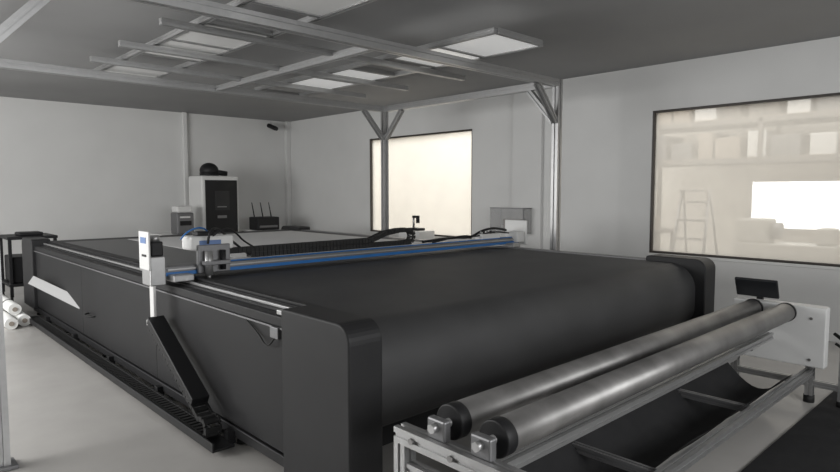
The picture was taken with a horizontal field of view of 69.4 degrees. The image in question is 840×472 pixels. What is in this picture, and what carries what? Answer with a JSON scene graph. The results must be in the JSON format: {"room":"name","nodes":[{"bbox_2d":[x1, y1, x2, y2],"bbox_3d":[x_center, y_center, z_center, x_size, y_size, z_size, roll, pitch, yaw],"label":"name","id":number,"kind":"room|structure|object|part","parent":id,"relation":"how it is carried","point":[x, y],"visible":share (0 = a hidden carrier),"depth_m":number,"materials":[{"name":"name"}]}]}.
{"room":"textile factory","nodes":[
{"label":"textile factory","id":0,"kind":"room"},
{"bbox_2d":[0,96,285,276],"bbox_3d":[-6.347,-0.754,10.177,9.400,3.000,0.150,-4,6,-43],"label":"wall","id":1,"kind":"structure","parent":0,"point":[69,171],"depth_m":10.86,"materials":[{"name":"paint"}]},
{"bbox_2d":[181,112,188,205],"bbox_3d":[-4.524,-0.870,11.738,0.080,3.000,0.080,-4,6,-43],"label":"trim","id":2,"kind":"structure","parent":1,"relation":"attached to","point":[183,114],"depth_m":11.66,"materials":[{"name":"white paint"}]},
{"bbox_2d":[266,122,277,130],"bbox_3d":[-3.127,-2.312,12.763,0.160,0.215,0.359,-4,6,-43],"label":"security camera","id":3,"kind":"object","parent":1,"relation":"attached to","point":[269,125],"visible":1,"depth_m":12.70,"materials":[{"name":"black plastic"}]},
{"bbox_2d":[284,121,291,225],"bbox_3d":[-2.882,-0.984,13.272,0.100,3.000,0.100,-4,6,-43],"label":"trim","id":4,"kind":"structure","parent":1,"relation":"attached to","point":[287,143],"depth_m":13.21,"materials":[{"name":"paint"}]},
{"bbox_2d":[376,140,380,229],"bbox_3d":[-2.300,-1.466,15.720,3.850,3.600,0.100,-4,6,-43],"label":"wall","id":5,"kind":"structure","parent":0,"point":[378,142],"depth_m":16.75,"materials":[{"name":"beige paint"}]},
{"bbox_2d":[0,0,839,121],"bbox_3d":[-1.310,-1.917,4.895,9.600,0.100,14.500,-4,6,-43],"label":"ceiling","id":6,"kind":"structure","parent":0,"point":[580,38],"depth_m":5.91,"materials":[{"name":"paint"}]},
{"bbox_2d":[4,285,839,471],"bbox_3d":[-1.310,1.174,5.125,9.600,0.100,14.500,-4,6,-43],"label":"floor","id":7,"kind":"structure","parent":0,"point":[65,415],"depth_m":3.88,"materials":[{"name":"grey concrete"}]},
{"bbox_2d":[2,294,30,329],"bbox_3d":[-4.971,0.842,7.245,0.269,0.249,1.760,-4,6,-43],"label":"rolls","id":8,"kind":"object","parent":7,"relation":"on","point":[13,315],"visible":0.93,"depth_m":6.74,"materials":[{"name":"white paper"}]},
{"bbox_2d":[0,231,57,300],"bbox_3d":[-5.561,0.398,8.626,0.600,0.930,0.700,-4,6,-43],"label":"tool cart","id":9,"kind":"object","parent":7,"relation":"on","point":[13,262],"visible":0.52,"depth_m":8.32,"materials":[{"name":"black metal"}]},
{"bbox_3d":[-5.977,0.410,8.674,0.040,0.780,0.040,-4,6,-43],"label":"leg","id":10,"kind":"part","parent":9,"relation":"part of","materials":[{"name":"metal"}]},
{"bbox_3d":[-5.537,0.444,8.210,0.040,0.780,0.040,-4,6,-43],"label":"leg","id":11,"kind":"part","parent":9,"relation":"part of","materials":[{"name":"metal"}]},
{"bbox_2d":[2,279,23,286],"bbox_3d":[-5.561,0.643,8.644,0.600,0.040,0.700,-4,6,-43],"label":"shelf","id":12,"kind":"object","parent":9,"relation":"attached to","point":[19,283],"depth_m":8.29,"materials":[{"name":"black metal"}]},
{"bbox_2d":[0,233,57,239],"bbox_3d":[-5.561,0.004,8.597,0.600,0.040,0.700,-4,6,-43],"label":"shelf","id":13,"kind":"object","parent":9,"relation":"attached to","point":[16,236],"depth_m":8.42,"materials":[{"name":"black metal"}]},
{"bbox_2d":[150,232,179,234],"bbox_3d":[-4.281,0.330,10.767,0.700,0.750,0.750,-4,6,-43],"label":"desk","id":14,"kind":"object","parent":7,"relation":"on","point":[169,233],"visible":0.06,"depth_m":10.67,"materials":[{"name":"white"}]},
{"bbox_2d":[171,206,193,233],"bbox_3d":[-4.190,-0.287,10.697,0.300,0.489,0.310,-4,6,-43],"label":"printer","id":15,"kind":"object","parent":14,"relation":"on","point":[182,219],"visible":0.94,"depth_m":10.59,"materials":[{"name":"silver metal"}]},
{"bbox_2d":[188,163,238,232],"bbox_3d":[-3.881,-0.360,11.459,0.720,2.025,0.621,-4,6,-43],"label":"tall cabinet","id":16,"kind":"object","parent":7,"relation":"on","point":[213,198],"visible":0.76,"depth_m":11.19,"materials":[{"name":"white metal"}]},
{"bbox_2d":[239,227,280,230],"bbox_3d":[-2.973,0.238,12.000,0.900,0.750,0.750,-4,6,-43],"label":"desk","id":17,"kind":"object","parent":7,"relation":"on","point":[279,227],"visible":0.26,"depth_m":11.86,"materials":[{"name":"white"}]},
{"bbox_2d":[249,202,278,229],"bbox_3d":[-3.036,-0.391,11.817,0.478,0.530,0.360,-4,6,-43],"label":"router","id":18,"kind":"object","parent":17,"relation":"on","point":[270,222],"visible":1,"depth_m":11.70,"materials":[{"name":"black plastic"}]},
{"bbox_2d":[260,225,277,227],"bbox_3d":[-2.917,-0.186,11.704,0.380,0.040,0.010,-4,6,-43],"label":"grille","id":19,"kind":"object","parent":18,"relation":"attached to","point":[261,226],"depth_m":11.71,"materials":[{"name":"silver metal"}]},
{"bbox_2d":[0,0,562,471],"bbox_3d":[-1.236,-0.329,5.876,5.350,2.788,4.195,-4,6,-43],"label":"frame","id":20,"kind":"object","parent":7,"relation":"on","point":[220,30],"visible":0.9,"depth_m":5.57,"materials":[{"name":"grey metal"}]},
{"bbox_3d":[-2.273,-0.106,3.191,0.080,2.700,0.080,-4,6,-43],"label":"post","id":21,"kind":"part","parent":20,"relation":"part of","materials":[{"name":"metal"}]},
{"bbox_3d":[-2.273,1.250,3.292,0.140,0.020,0.140,-4,6,-43],"label":"plate","id":22,"kind":"part","parent":20,"relation":"part of","materials":[{"name":"silver metal"}]},
{"bbox_3d":[-2.068,-1.638,4.990,0.045,0.045,4.150,-4,6,-43],"label":"ladder rail","id":23,"kind":"part","parent":20,"relation":"part of","materials":[{"name":"metal"}]},
{"bbox_3d":[-1.654,-1.667,5.381,0.045,0.045,4.150,-4,6,-43],"label":"ladder rail","id":24,"kind":"part","parent":20,"relation":"part of","materials":[{"name":"metal"}]},
{"bbox_3d":[-0.726,-1.727,6.188,0.045,0.045,3.850,-4,6,-43],"label":"ladder rail","id":25,"kind":"part","parent":20,"relation":"part of","materials":[{"name":"metal"}]},
{"bbox_3d":[-0.515,-0.529,8.899,0.080,2.700,0.080,-4,6,-43],"label":"post","id":26,"kind":"part","parent":20,"relation":"part of","materials":[{"name":"metal"}]},
{"bbox_3d":[-0.276,-1.759,6.612,0.045,0.045,3.850,-4,6,-43],"label":"ladder rail","id":27,"kind":"part","parent":20,"relation":"part of","materials":[{"name":"metal"}]},
{"bbox_3d":[1.512,-0.371,6.761,0.080,2.700,0.080,-4,6,-43],"label":"post","id":28,"kind":"part","parent":20,"relation":"part of","materials":[{"name":"metal"}]},
{"bbox_2d":[22,225,715,471],"bbox_3d":[-1.248,0.566,6.360,3.995,0.930,6.830,-4,6,-43],"label":"machine","id":29,"kind":"object","parent":7,"relation":"on","point":[314,366],"visible":0.9,"depth_m":3.75,"materials":[{"name":"felt"},{"name":"aluminium"},{"name":"plastic"}]},
{"bbox_3d":[-3.877,0.555,6.509,0.030,0.670,1.896,-4,6,-43],"label":"panel","id":30,"kind":"part","parent":29,"relation":"part of","materials":[{"name":"black metal"}]},
{"bbox_2d":[72,333,78,340],"bbox_3d":[-3.390,1.002,5.968,0.050,0.080,0.060,-4,6,-43],"label":"bracket","id":31,"kind":"object","parent":29,"relation":"on","point":[75,335],"depth_m":5.95,"materials":[{"name":"black metal"}]},
{"bbox_2d":[107,355,114,363],"bbox_3d":[-2.635,1.061,5.171,0.050,0.080,0.060,-4,6,-43],"label":"bracket","id":32,"kind":"object","parent":29,"relation":"on","point":[111,358],"depth_m":5.15,"materials":[{"name":"black metal"}]},
{"bbox_3d":[-2.571,0.657,5.132,0.030,0.670,1.896,-4,6,-43],"label":"panel","id":33,"kind":"part","parent":29,"relation":"part of","materials":[{"name":"black metal"}]},
{"bbox_2d":[29,316,234,452],"bbox_3d":[-2.832,1.056,5.260,0.135,0.055,5.000,-4,6,-43],"label":"tray","id":34,"kind":"object","parent":29,"relation":"on","point":[214,444],"depth_m":4.30,"materials":[{"name":"black metal"}]},
{"bbox_3d":[-2.626,0.327,5.125,0.010,0.010,5.800,-4,6,-43],"label":"edge trim","id":35,"kind":"part","parent":29,"relation":"part of","materials":[{"name":"silver metal"}]},
{"bbox_2d":[154,385,163,394],"bbox_3d":[-1.879,1.120,4.374,0.050,0.080,0.060,-4,6,-43],"label":"bracket","id":36,"kind":"object","parent":29,"relation":"on","point":[160,388],"depth_m":4.36,"materials":[{"name":"black metal"}]},
{"bbox_3d":[-2.652,1.022,5.289,0.110,0.060,5.800,-4,6,-43],"label":"skirt rail","id":37,"kind":"part","parent":29,"relation":"part of","materials":[{"name":"black metal"}]},
{"bbox_3d":[-2.547,0.243,5.193,0.020,0.016,5.800,-4,6,-43],"label":"linear rail","id":38,"kind":"part","parent":29,"relation":"part of","materials":[{"name":"metal"}]},
{"bbox_3d":[-1.266,0.759,3.755,0.030,0.670,1.896,-4,6,-43],"label":"panel","id":39,"kind":"part","parent":29,"relation":"part of","materials":[{"name":"black metal"}]},
{"bbox_2d":[223,427,235,442],"bbox_3d":[-1.123,1.179,3.577,0.050,0.080,0.060,-4,6,-43],"label":"bracket","id":40,"kind":"object","parent":29,"relation":"on","point":[229,434],"depth_m":3.56,"materials":[{"name":"black metal"}]},
{"bbox_2d":[270,325,281,339],"bbox_3d":[-0.745,0.499,3.140,0.030,0.060,0.080,-4,6,-43],"label":"switch","id":41,"kind":"object","parent":29,"relation":"attached to","point":[275,330],"depth_m":3.12,"materials":[{"name":"silver metal"}]},
{"bbox_2d":[31,220,526,437],"bbox_3d":[-1.352,0.372,6.560,4.113,1.200,4.663,-4,6,-43],"label":"gantry","id":42,"kind":"object","parent":29,"relation":"on","point":[213,250],"visible":0.97,"depth_m":4.39,"materials":[{"name":"silver metal"}]},
{"bbox_3d":[-2.804,0.794,5.214,0.100,0.558,4.663,-4,6,-43],"label":"energy chain","id":43,"kind":"part","parent":42,"relation":"part of","materials":[{"name":"black plastic"}]},
{"bbox_3d":[-1.855,0.098,4.086,0.015,0.260,0.180,-4,6,-43],"label":"plate","id":44,"kind":"part","parent":42,"relation":"part of","materials":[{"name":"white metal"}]},
{"bbox_3d":[-1.820,0.460,4.139,0.020,0.270,0.070,-4,6,-43],"label":"hanger plate","id":45,"kind":"part","parent":42,"relation":"part of","materials":[{"name":"white metal"}]},
{"bbox_3d":[-1.799,0.086,4.118,0.080,0.100,0.090,-4,6,-43],"label":"servo motor","id":46,"kind":"part","parent":42,"relation":"part of","materials":[{"name":"black metal"}]},
{"bbox_3d":[-0.762,0.043,5.229,1.906,0.162,0.080,-4,6,-43],"label":"energy chain","id":47,"kind":"part","parent":42,"relation":"part of","materials":[{"name":"black plastic"}]},
{"bbox_3d":[-0.323,0.136,5.490,3.880,0.014,0.014,-4,6,-43],"label":"steel rail","id":48,"kind":"part","parent":42,"relation":"part of","materials":[{"name":"metal"}]},
{"bbox_2d":[399,215,433,239],"bbox_3d":[-0.059,0.214,9.966,0.350,1.100,0.500,-4,6,-43],"label":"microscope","id":49,"kind":"object","parent":42,"relation":"attached to","point":[420,233],"visible":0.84,"depth_m":9.84,"materials":[{"name":"white"}]},
{"bbox_3d":[1.071,0.004,6.840,0.130,0.120,0.160,-4,6,-43],"label":"motor","id":50,"kind":"part","parent":42,"relation":"part of","materials":[{"name":"white metal"}]},
{"bbox_3d":[1.095,-0.047,6.921,0.020,0.270,0.310,-4,6,-43],"label":"plate","id":51,"kind":"part","parent":42,"relation":"part of","materials":[{"name":"white metal"}]},
{"bbox_3d":[-1.258,0.797,6.457,3.460,0.255,6.000,-4,6,-43],"label":"under frame","id":52,"kind":"part","parent":29,"relation":"part of","materials":[{"name":"metal"}]},
{"bbox_3d":[0.034,0.059,7.696,0.110,0.025,6.100,-4,6,-43],"label":"rail","id":53,"kind":"part","parent":29,"relation":"part of","materials":[{"name":"silver metal"}]},
{"bbox_2d":[394,277,839,471],"bbox_3d":[1.919,0.829,3.327,4.340,0.855,1.316,-4,6,-43],"label":"stand","id":54,"kind":"object","parent":7,"relation":"on","point":[633,405],"visible":1,"depth_m":3.05,"materials":[{"name":"metal"}]},
{"bbox_3d":[-0.058,1.031,2.327,0.060,0.500,0.060,-4,6,-43],"label":"post","id":55,"kind":"part","parent":54,"relation":"part of","materials":[{"name":"metal"}]},
{"bbox_3d":[1.356,0.800,3.277,3.320,0.045,0.045,-4,6,-43],"label":"rail","id":56,"kind":"part","parent":54,"relation":"part of","materials":[{"name":"metal"}]},
{"bbox_3d":[1.550,1.049,3.163,3.420,0.050,0.050,-4,6,-43],"label":"rail","id":57,"kind":"part","parent":54,"relation":"part of","materials":[{"name":"metal"}]},
{"bbox_3d":[2.435,0.832,4.675,0.050,0.550,0.050,-4,6,-43],"label":"post","id":58,"kind":"part","parent":54,"relation":"part of","materials":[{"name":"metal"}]},
{"bbox_2d":[735,277,779,298],"bbox_3d":[2.500,0.383,4.503,0.290,0.150,0.025,4,31,46],"label":"monitor","id":59,"kind":"object","parent":54,"relation":"on","point":[760,288],"depth_m":4.49,"materials":[{"name":"black plastic"}]},
{"bbox_3d":[2.778,0.859,4.313,0.050,0.550,0.050,-4,6,-43],"label":"post","id":60,"kind":"part","parent":54,"relation":"part of","materials":[{"name":"metal"}]},
{"bbox_3d":[2.916,0.869,4.168,0.050,0.550,0.050,-4,6,-43],"label":"post","id":61,"kind":"part","parent":54,"relation":"part of","materials":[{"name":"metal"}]},
{"bbox_2d":[741,391,839,471],"bbox_3d":[2.702,1.265,3.139,4.500,0.011,1.500,-4,6,-43],"label":"floor mat","id":62,"kind":"object","parent":7,"relation":"on","point":[812,444],"visible":1,"depth_m":3.53,"materials":[{"name":"rubber"}]},
{"bbox_2d":[290,36,839,333],"bbox_3d":[2.035,-0.613,8.268,0.150,3.000,14.450,-4,6,-43],"label":"wall","id":63,"kind":"structure","parent":0,"point":[606,162],"depth_m":7.86,"materials":[{"name":"paint"}]},
{"bbox_2d":[369,231,469,239],"bbox_3d":[-0.063,-0.006,10.428,0.040,0.030,2.580,-4,6,-43],"label":"sill","id":64,"kind":"structure","parent":63,"relation":"attached to","point":[369,231],"depth_m":10.04,"materials":[{"name":"white ceramic"}]},
{"bbox_2d":[370,129,471,238],"bbox_3d":[-0.027,-0.876,10.398,0.080,1.710,2.540,-4,6,-43],"label":"window frame","id":65,"kind":"structure","parent":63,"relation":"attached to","point":[466,130],"depth_m":11.24,"materials":[{"name":"grey"}]},
{"bbox_2d":[490,207,531,231],"bbox_3d":[1.324,-0.229,8.755,0.255,0.362,0.608,-4,6,-43],"label":"wall box","id":66,"kind":"object","parent":63,"relation":"attached to","point":[490,207],"visible":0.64,"depth_m":8.63,"materials":[{"name":"silver metal"}]},
{"bbox_2d":[512,91,543,248],"bbox_3d":[1.530,-0.641,8.649,0.060,3.000,0.500,-4,6,-43],"label":"trim","id":67,"kind":"structure","parent":63,"relation":"attached to","point":[528,120],"depth_m":8.58,"materials":[{"name":"paint"}]},
{"bbox_2d":[646,252,839,269],"bbox_3d":[3.668,0.286,6.494,0.040,0.030,2.580,-4,6,-43],"label":"sill","id":68,"kind":"structure","parent":63,"relation":"attached to","point":[711,258],"depth_m":6.42,"materials":[{"name":"white ceramic"}]},
{"bbox_2d":[649,93,839,266],"bbox_3d":[3.704,-0.585,6.464,0.080,1.710,2.540,-4,6,-43],"label":"window frame","id":69,"kind":"structure","parent":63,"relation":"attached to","point":[655,113],"depth_m":6.98,"materials":[{"name":"grey"}]},
{"bbox_2d":[829,332,839,342],"bbox_3d":[2.028,0.846,8.265,0.012,0.090,14.300,-4,6,-43],"label":"baseboard","id":70,"kind":"structure","parent":63,"relation":"attached to","point":[832,337],"depth_m":6.05,"materials":[{"name":"white ceramic"}]},
{"bbox_2d":[389,122,839,255],"bbox_3d":[4.593,-1.129,11.172,0.100,3.600,16.000,-4,6,-43],"label":"wall","id":71,"kind":"structure","parent":0,"point":[430,175],"depth_m":11.19,"materials":[{"name":"beige paint"}]},
{"bbox_2d":[748,178,839,233],"bbox_3d":[6.201,-0.471,9.399,0.060,0.850,2.050,-4,6,-43],"label":"window frame","id":72,"kind":"structure","parent":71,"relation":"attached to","point":[751,181],"depth_m":9.70,"materials":[{"name":"white ceramic"}]},
{"bbox_2d":[752,181,839,230],"bbox_3d":[6.205,-0.471,9.403,0.010,0.750,1.950,-4,6,-43],"label":"pane","id":73,"kind":"object","parent":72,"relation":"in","point":[814,205],"visible":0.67,"depth_m":9.60,"materials":[{"name":"white glass"}]},
{"bbox_3d":[3.249,0.810,10.041,3.800,0.100,16.000,-4,6,-43],"label":"floor","id":74,"kind":"structure","parent":0,"visible":0},
{"bbox_2d":[654,216,678,250],"bbox_3d":[3.495,0.215,9.955,0.700,1.100,1.200,-4,6,-43],"label":"chair","id":75,"kind":"object","parent":74,"relation":"on","point":[658,230],"visible":0.24,"depth_m":9.54,"materials":[{"name":"grey paint"}]},
{"bbox_3d":[3.656,0.381,9.395,0.050,0.850,0.050,-4,6,-43],"label":"leg","id":76,"kind":"part","parent":75,"relation":"part of","materials":[{"name":"grey paint"}]},
{"bbox_3d":[4.056,0.353,9.772,0.050,0.850,0.050,-4,6,-43],"label":"leg","id":77,"kind":"part","parent":75,"relation":"part of","materials":[{"name":"grey paint"}]},
{"bbox_2d":[671,190,718,254],"bbox_3d":[4.068,0.080,8.970,0.839,1.525,0.544,-4,6,-43],"label":"step ladder","id":78,"kind":"object","parent":74,"relation":"on","point":[682,194],"visible":0.64,"depth_m":8.87,"materials":[{"name":"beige metal"}]},
{"bbox_3d":[3.755,0.086,8.977,0.044,1.542,0.044,13,-4,-34],"label":"rail","id":79,"kind":"part","parent":78,"relation":"part of","materials":[{"name":"silver metal"}]},
{"bbox_3d":[4.056,0.065,9.261,0.036,1.559,0.036,3,21,38],"label":"rail","id":80,"kind":"part","parent":78,"relation":"part of","materials":[{"name":"silver metal"}]},
{"bbox_3d":[4.057,0.110,8.658,0.044,1.542,0.044,3,-8,37],"label":"rail","id":81,"kind":"part","parent":78,"relation":"part of","materials":[{"name":"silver metal"}]},
{"bbox_3d":[4.359,0.089,8.943,0.036,1.559,0.036,-22,16,-32],"label":"rail","id":82,"kind":"part","parent":78,"relation":"part of","materials":[{"name":"silver metal"}]},
{"bbox_2d":[656,96,839,250],"bbox_3d":[5.355,-0.743,9.342,0.860,3.100,3.860,-4,6,-43],"label":"storage rack","id":83,"kind":"object","parent":74,"relation":"on","point":[761,147],"visible":0.66,"depth_m":9.26,"materials":[{"name":"grey paint"}]},
{"bbox_2d":[657,154,834,160],"bbox_3d":[5.355,-1.196,9.309,0.860,0.010,3.860,-4,6,-43],"label":"shelf","id":84,"kind":"object","parent":83,"relation":"attached to","point":[748,157],"depth_m":9.14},
{"bbox_2d":[658,109,839,124],"bbox_3d":[5.355,-1.795,9.264,0.860,0.010,3.860,-4,6,-43],"label":"shelf","id":85,"kind":"object","parent":83,"relation":"attached to","point":[805,112],"depth_m":9.19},
{"bbox_2d":[733,218,839,263],"bbox_3d":[4.930,0.338,8.151,0.500,1.120,1.200,-4,6,-43],"label":"workshop lathe","id":86,"kind":"object","parent":74,"relation":"on","point":[755,237],"visible":0.57,"depth_m":8.11,"materials":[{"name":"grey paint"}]}
]}

